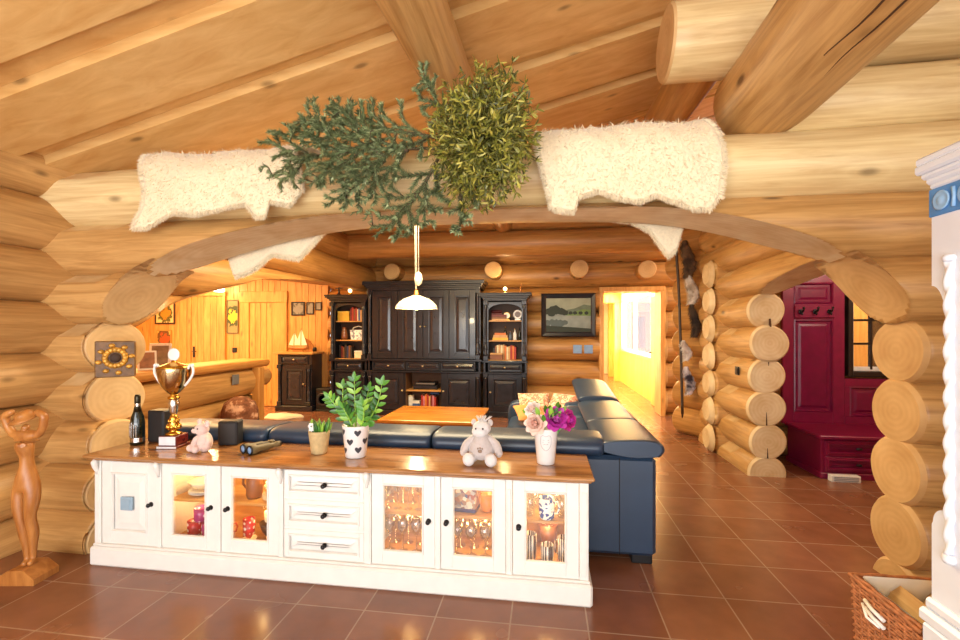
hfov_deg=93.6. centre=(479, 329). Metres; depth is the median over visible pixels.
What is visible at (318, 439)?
pot
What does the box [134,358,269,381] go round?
countertop
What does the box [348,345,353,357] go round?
book
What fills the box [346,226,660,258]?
ceiling beam
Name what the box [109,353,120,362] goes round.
flower
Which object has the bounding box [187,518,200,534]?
mug
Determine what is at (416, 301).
pendant lamp
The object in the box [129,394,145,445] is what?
wine bottle
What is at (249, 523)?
mug
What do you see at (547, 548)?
mug
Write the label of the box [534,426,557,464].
flower vase
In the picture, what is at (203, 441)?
toy
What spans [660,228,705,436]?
wall
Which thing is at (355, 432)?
potted plant
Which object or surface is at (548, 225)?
ceiling beam
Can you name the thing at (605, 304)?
wall
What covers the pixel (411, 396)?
box
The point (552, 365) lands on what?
wall
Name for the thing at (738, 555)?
floor
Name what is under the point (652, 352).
door
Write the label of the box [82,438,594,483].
countertop
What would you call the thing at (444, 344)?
cabinet
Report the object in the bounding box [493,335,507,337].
book
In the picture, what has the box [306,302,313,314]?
framed picture
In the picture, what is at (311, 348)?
fan
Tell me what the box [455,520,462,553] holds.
wine glass
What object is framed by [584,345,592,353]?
light switch
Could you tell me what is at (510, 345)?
book
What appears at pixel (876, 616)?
wicker basket
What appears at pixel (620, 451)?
sofa
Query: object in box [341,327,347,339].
vase
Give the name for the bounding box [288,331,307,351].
model ship
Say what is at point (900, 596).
log
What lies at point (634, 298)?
window
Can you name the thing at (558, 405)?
flower leaves
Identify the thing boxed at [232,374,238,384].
light switch
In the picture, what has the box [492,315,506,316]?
book
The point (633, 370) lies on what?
trim
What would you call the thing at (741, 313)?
wall
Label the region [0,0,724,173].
ceiling
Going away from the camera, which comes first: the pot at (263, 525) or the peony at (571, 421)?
the peony at (571, 421)
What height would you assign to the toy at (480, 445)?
0.278 m
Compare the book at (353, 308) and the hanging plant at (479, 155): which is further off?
the book at (353, 308)
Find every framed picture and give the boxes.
[155,303,174,323]
[156,330,171,342]
[227,300,238,333]
[291,302,304,315]
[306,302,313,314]
[315,302,321,309]
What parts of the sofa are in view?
armrest, panel, backrest, backrest, backrest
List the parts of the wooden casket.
lid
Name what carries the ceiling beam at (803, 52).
attached to the wall at (840, 188)
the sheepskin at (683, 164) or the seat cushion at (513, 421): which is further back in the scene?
the seat cushion at (513, 421)
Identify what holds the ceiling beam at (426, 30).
attached to the ceiling at (86, 85)
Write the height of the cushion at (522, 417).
0.181 m
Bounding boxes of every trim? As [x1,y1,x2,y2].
[598,286,665,415]
[604,293,650,401]
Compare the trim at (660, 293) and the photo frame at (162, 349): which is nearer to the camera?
the photo frame at (162, 349)
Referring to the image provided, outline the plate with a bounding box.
[188,487,203,492]
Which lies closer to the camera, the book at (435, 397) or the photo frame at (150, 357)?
the photo frame at (150, 357)
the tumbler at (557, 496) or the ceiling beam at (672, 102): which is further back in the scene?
the ceiling beam at (672, 102)
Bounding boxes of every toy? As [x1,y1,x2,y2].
[186,419,212,452]
[460,415,502,466]
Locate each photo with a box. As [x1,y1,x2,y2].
[140,352,154,368]
[152,346,168,365]
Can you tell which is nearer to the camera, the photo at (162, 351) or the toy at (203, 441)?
the toy at (203, 441)
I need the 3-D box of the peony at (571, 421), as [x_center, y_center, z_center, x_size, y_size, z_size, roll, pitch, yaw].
[0.496,0.578,2.642,0.155,0.231,0.082,0,0,0]
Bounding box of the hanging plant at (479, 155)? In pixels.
[422,54,543,215]
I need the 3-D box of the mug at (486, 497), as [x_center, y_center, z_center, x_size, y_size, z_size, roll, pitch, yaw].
[0.049,1.031,2.700,0.088,0.100,0.072,0,0,13]
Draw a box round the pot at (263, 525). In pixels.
[259,520,266,535]
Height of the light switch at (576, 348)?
0.150 m
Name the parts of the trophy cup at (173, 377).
handle, lid, stem, handle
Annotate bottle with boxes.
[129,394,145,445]
[513,329,516,339]
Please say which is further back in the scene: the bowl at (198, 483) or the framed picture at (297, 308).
the framed picture at (297, 308)
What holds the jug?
on the sideboard
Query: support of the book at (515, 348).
on the bookcase at (504, 379)
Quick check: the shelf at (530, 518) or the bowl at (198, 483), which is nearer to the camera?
the shelf at (530, 518)
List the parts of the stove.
cornice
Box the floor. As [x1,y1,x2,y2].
[0,374,884,639]
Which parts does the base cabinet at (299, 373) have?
panel, drawer, panel, door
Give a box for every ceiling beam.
[342,222,635,234]
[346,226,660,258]
[374,0,512,231]
[642,81,716,122]
[713,0,939,134]
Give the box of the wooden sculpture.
[0,409,58,585]
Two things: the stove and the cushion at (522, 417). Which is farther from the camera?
the cushion at (522, 417)
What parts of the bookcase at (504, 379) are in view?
moulding, drawer, panel, door, panel, cornice, shelf, shelf, shelf, frame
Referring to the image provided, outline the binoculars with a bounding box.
[240,439,281,454]
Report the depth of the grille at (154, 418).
3.16 m
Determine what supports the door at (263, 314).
in the wall at (314, 328)
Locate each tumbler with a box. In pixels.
[529,493,535,515]
[555,494,558,516]
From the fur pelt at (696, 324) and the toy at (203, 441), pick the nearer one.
the toy at (203, 441)
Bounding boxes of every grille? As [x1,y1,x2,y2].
[148,412,161,440]
[219,423,235,443]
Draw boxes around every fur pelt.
[679,240,697,279]
[679,340,691,361]
[683,366,695,395]
[684,275,698,304]
[687,304,701,337]
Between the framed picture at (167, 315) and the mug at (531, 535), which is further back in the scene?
the framed picture at (167, 315)
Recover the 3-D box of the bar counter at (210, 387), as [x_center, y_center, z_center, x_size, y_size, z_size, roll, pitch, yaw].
[-3.793,0.978,5.649,0.520,1.045,3.500,0,0,8]
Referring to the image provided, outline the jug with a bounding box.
[242,478,262,499]
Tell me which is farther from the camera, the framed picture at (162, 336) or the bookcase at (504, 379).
the framed picture at (162, 336)
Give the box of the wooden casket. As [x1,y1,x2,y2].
[491,310,501,319]
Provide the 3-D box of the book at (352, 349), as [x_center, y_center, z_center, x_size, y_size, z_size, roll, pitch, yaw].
[-2.342,0.414,8.332,0.030,0.200,0.174,0,0,8]
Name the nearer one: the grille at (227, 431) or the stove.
the stove
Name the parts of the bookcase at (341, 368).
moulding, cornice, panel, door, panel, shelf, drawer, frame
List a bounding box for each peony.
[524,401,540,414]
[524,412,546,435]
[544,406,567,431]
[557,409,575,434]
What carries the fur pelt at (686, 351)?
hanging from the stick
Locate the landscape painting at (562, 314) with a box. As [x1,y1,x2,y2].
[541,293,595,336]
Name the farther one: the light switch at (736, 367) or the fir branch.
the light switch at (736, 367)
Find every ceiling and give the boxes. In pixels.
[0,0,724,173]
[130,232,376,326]
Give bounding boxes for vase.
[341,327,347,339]
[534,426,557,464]
[539,523,557,543]
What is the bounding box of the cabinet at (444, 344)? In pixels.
[362,279,487,414]
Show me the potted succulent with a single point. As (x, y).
(319, 433)
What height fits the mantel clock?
0.151 m
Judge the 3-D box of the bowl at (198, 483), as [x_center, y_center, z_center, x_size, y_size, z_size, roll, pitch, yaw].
[-1.842,1.020,2.993,0.160,0.050,0.160,0,0,8]
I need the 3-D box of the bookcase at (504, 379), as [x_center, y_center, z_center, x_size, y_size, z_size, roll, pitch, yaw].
[0.448,0.432,7.874,0.910,2.135,0.485,0,0,8]
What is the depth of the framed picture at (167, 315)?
9.19 m
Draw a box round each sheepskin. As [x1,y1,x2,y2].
[129,144,324,279]
[532,115,729,260]
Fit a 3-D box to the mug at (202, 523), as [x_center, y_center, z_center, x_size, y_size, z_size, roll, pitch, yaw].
[-1.748,1.293,2.918,0.110,0.095,0.090,0,0,42]
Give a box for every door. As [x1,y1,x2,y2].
[188,292,226,362]
[239,291,287,405]
[648,296,654,405]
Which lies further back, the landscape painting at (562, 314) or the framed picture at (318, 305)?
the framed picture at (318, 305)
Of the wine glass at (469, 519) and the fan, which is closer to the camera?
the wine glass at (469, 519)
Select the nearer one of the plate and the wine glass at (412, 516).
the wine glass at (412, 516)
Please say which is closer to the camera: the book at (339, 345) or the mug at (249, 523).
the mug at (249, 523)
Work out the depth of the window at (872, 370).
5.13 m
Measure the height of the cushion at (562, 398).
0.251 m
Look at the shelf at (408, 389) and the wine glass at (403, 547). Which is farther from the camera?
the shelf at (408, 389)
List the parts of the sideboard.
door, panel, knob, door, knob, knob, door, knob, knob, knob, drawer, panel, drawer, panel, drawer, panel, door, knob, door, knob, door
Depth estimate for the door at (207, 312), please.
9.04 m
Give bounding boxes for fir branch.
[257,60,481,242]
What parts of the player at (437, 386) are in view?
panel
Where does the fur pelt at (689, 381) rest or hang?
hanging from the wall at (741, 313)
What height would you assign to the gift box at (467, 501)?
0.165 m
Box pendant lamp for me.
[395,226,436,309]
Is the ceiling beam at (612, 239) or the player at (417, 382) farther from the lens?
the player at (417, 382)
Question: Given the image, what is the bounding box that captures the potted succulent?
[308,417,331,454]
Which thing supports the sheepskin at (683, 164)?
hanging from the wall at (840, 188)
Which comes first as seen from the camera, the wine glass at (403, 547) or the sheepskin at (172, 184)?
the wine glass at (403, 547)
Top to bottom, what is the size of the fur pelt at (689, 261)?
0.553 m
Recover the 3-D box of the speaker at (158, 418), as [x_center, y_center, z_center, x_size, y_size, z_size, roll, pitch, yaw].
[-2.274,0.679,3.220,0.130,0.225,0.114,0,0,8]
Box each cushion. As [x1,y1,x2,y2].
[507,416,563,428]
[513,405,543,421]
[518,393,548,413]
[548,393,577,407]
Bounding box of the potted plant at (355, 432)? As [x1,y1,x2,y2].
[322,371,389,458]
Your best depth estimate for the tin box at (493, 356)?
7.77 m
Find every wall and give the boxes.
[0,150,77,558]
[33,0,959,577]
[135,280,329,386]
[327,251,678,415]
[604,303,607,373]
[621,293,654,356]
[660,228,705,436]
[697,231,888,477]
[854,303,867,366]
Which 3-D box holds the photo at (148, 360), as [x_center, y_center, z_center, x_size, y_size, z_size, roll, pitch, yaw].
[-3.760,0.343,5.096,0.140,0.180,0.004,0,-11,-43]
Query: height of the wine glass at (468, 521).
0.190 m
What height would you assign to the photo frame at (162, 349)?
0.295 m
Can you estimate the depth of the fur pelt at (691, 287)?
6.11 m
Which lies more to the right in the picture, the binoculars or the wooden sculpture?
the binoculars
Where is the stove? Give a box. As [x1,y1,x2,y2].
[915,141,959,639]
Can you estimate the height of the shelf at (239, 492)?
0.016 m
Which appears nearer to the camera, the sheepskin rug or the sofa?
the sofa
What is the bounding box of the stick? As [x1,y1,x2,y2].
[675,240,683,417]
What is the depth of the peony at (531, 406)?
2.67 m
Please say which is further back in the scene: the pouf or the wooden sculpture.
the pouf
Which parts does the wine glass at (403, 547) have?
stem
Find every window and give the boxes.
[622,293,651,356]
[845,295,885,376]
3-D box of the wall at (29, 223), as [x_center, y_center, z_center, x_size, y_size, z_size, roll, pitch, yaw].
[-3.562,0.161,1.372,0.422,3.051,4.900,0,0,8]
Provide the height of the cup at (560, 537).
0.140 m
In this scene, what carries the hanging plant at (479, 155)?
hanging from the ceiling at (86, 85)
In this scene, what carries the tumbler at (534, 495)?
on the sideboard
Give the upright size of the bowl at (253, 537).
0.030 m
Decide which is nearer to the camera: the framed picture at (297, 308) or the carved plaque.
the carved plaque
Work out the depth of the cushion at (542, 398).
5.37 m
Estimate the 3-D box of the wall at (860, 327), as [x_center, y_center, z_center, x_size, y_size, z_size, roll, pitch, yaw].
[5.127,-0.850,3.505,0.150,4.700,8.800,0,0,8]
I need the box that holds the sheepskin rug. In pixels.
[264,413,303,419]
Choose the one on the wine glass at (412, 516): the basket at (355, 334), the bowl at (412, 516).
the bowl at (412, 516)
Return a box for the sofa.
[178,378,664,563]
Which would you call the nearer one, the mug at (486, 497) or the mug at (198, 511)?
the mug at (486, 497)
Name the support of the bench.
on the floor
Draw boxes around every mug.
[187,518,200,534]
[193,504,203,522]
[201,522,203,535]
[243,516,255,537]
[264,510,266,522]
[481,492,491,511]
[527,530,536,559]
[539,494,559,520]
[540,541,553,560]
[554,534,563,561]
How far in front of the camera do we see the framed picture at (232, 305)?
8.98 m
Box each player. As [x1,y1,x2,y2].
[413,384,440,388]
[415,381,438,384]
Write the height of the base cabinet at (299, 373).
1.090 m
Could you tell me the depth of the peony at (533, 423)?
2.63 m
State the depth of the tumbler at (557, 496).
2.61 m
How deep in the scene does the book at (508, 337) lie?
7.86 m
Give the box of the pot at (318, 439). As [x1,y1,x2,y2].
[308,430,329,454]
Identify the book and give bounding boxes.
[339,345,344,357]
[345,344,350,357]
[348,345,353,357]
[350,347,355,357]
[352,307,355,320]
[434,396,437,405]
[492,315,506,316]
[492,317,506,318]
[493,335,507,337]
[493,337,508,339]
[510,345,512,359]
[514,347,516,359]
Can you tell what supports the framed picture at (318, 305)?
attached to the wall at (314, 328)
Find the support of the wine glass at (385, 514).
on the sideboard
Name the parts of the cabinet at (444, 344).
door, panel, door, panel, drawer, panel, door, panel, drawer, panel, moulding, cornice, door, panel, panel, drawer, panel, door, panel, door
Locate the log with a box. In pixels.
[888,586,925,623]
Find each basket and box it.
[350,326,361,339]
[847,572,931,639]
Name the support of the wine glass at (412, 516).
on the sideboard
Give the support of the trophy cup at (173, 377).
on the sideboard
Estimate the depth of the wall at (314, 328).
8.85 m
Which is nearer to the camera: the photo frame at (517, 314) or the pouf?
the pouf
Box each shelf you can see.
[174,484,266,506]
[385,493,491,519]
[406,387,440,391]
[527,500,563,524]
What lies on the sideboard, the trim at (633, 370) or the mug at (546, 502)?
the mug at (546, 502)
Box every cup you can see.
[153,348,194,448]
[558,534,563,561]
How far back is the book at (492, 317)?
7.86 m
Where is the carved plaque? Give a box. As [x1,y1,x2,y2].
[95,341,135,377]
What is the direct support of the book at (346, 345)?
on the bookcase at (341, 368)
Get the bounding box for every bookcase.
[324,294,371,413]
[478,292,531,417]
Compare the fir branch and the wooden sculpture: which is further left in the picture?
the wooden sculpture
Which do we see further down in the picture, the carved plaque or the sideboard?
the sideboard
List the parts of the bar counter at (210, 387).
post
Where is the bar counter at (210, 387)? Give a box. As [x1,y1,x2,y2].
[129,358,271,437]
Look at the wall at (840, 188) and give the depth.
2.68 m
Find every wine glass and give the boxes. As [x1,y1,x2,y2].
[385,514,394,548]
[397,515,408,549]
[411,516,421,549]
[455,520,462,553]
[465,521,476,553]
[468,519,479,544]
[479,522,490,554]
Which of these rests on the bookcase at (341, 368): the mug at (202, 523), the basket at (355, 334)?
the basket at (355, 334)
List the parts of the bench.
panel, panel, hook rail, seat, drawer, panel, drawer, panel, panel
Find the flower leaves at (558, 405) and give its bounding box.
[522,401,567,428]
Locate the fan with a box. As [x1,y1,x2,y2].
[305,338,316,351]
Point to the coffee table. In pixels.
(410, 415)
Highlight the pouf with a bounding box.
[220,396,259,419]
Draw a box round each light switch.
[120,496,132,510]
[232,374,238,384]
[573,345,581,352]
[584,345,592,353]
[735,366,738,374]
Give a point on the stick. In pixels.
(676, 254)
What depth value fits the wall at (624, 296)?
13.13 m
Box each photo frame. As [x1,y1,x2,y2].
[137,351,156,370]
[149,343,171,365]
[513,310,521,319]
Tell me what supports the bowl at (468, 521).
on the wine glass at (468, 521)
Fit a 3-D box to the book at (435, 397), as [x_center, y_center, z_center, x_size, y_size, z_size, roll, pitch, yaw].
[-0.783,1.289,8.057,0.030,0.200,0.174,0,0,8]
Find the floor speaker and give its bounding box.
[315,387,330,411]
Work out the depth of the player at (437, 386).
7.99 m
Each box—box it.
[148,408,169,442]
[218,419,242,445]
[337,311,349,320]
[354,350,361,357]
[408,394,413,405]
[455,489,479,512]
[490,353,502,359]
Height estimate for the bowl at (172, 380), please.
0.185 m
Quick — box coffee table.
[378,406,488,426]
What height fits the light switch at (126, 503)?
0.085 m
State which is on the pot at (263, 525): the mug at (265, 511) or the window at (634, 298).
the mug at (265, 511)
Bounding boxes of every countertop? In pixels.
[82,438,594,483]
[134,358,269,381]
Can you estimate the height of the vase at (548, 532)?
0.160 m
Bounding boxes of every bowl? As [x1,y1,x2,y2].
[156,368,190,393]
[188,477,203,488]
[242,534,257,539]
[411,516,421,534]
[465,521,476,539]
[479,522,490,540]
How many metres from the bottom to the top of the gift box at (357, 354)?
0.135 m
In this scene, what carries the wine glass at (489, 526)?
on the sideboard
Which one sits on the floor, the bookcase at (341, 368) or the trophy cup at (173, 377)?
the bookcase at (341, 368)
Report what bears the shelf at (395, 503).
attached to the sideboard
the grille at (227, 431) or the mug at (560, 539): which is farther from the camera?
the grille at (227, 431)
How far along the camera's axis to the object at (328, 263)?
6.16 m
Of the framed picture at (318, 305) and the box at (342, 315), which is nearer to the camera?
the box at (342, 315)
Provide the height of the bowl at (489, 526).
0.104 m
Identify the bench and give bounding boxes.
[781,275,887,480]
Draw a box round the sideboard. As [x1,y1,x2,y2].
[82,438,594,607]
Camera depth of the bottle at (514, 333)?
7.86 m
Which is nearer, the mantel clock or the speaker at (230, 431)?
the speaker at (230, 431)
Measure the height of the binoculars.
0.062 m
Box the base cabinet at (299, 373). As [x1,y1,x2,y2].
[273,351,323,411]
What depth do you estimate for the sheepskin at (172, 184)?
3.02 m
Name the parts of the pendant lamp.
cord, lamp shade, cord, cord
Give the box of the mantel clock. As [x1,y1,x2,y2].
[503,312,510,319]
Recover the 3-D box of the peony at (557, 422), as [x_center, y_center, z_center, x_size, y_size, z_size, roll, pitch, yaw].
[0.439,0.568,2.619,0.127,0.250,0.096,0,0,37]

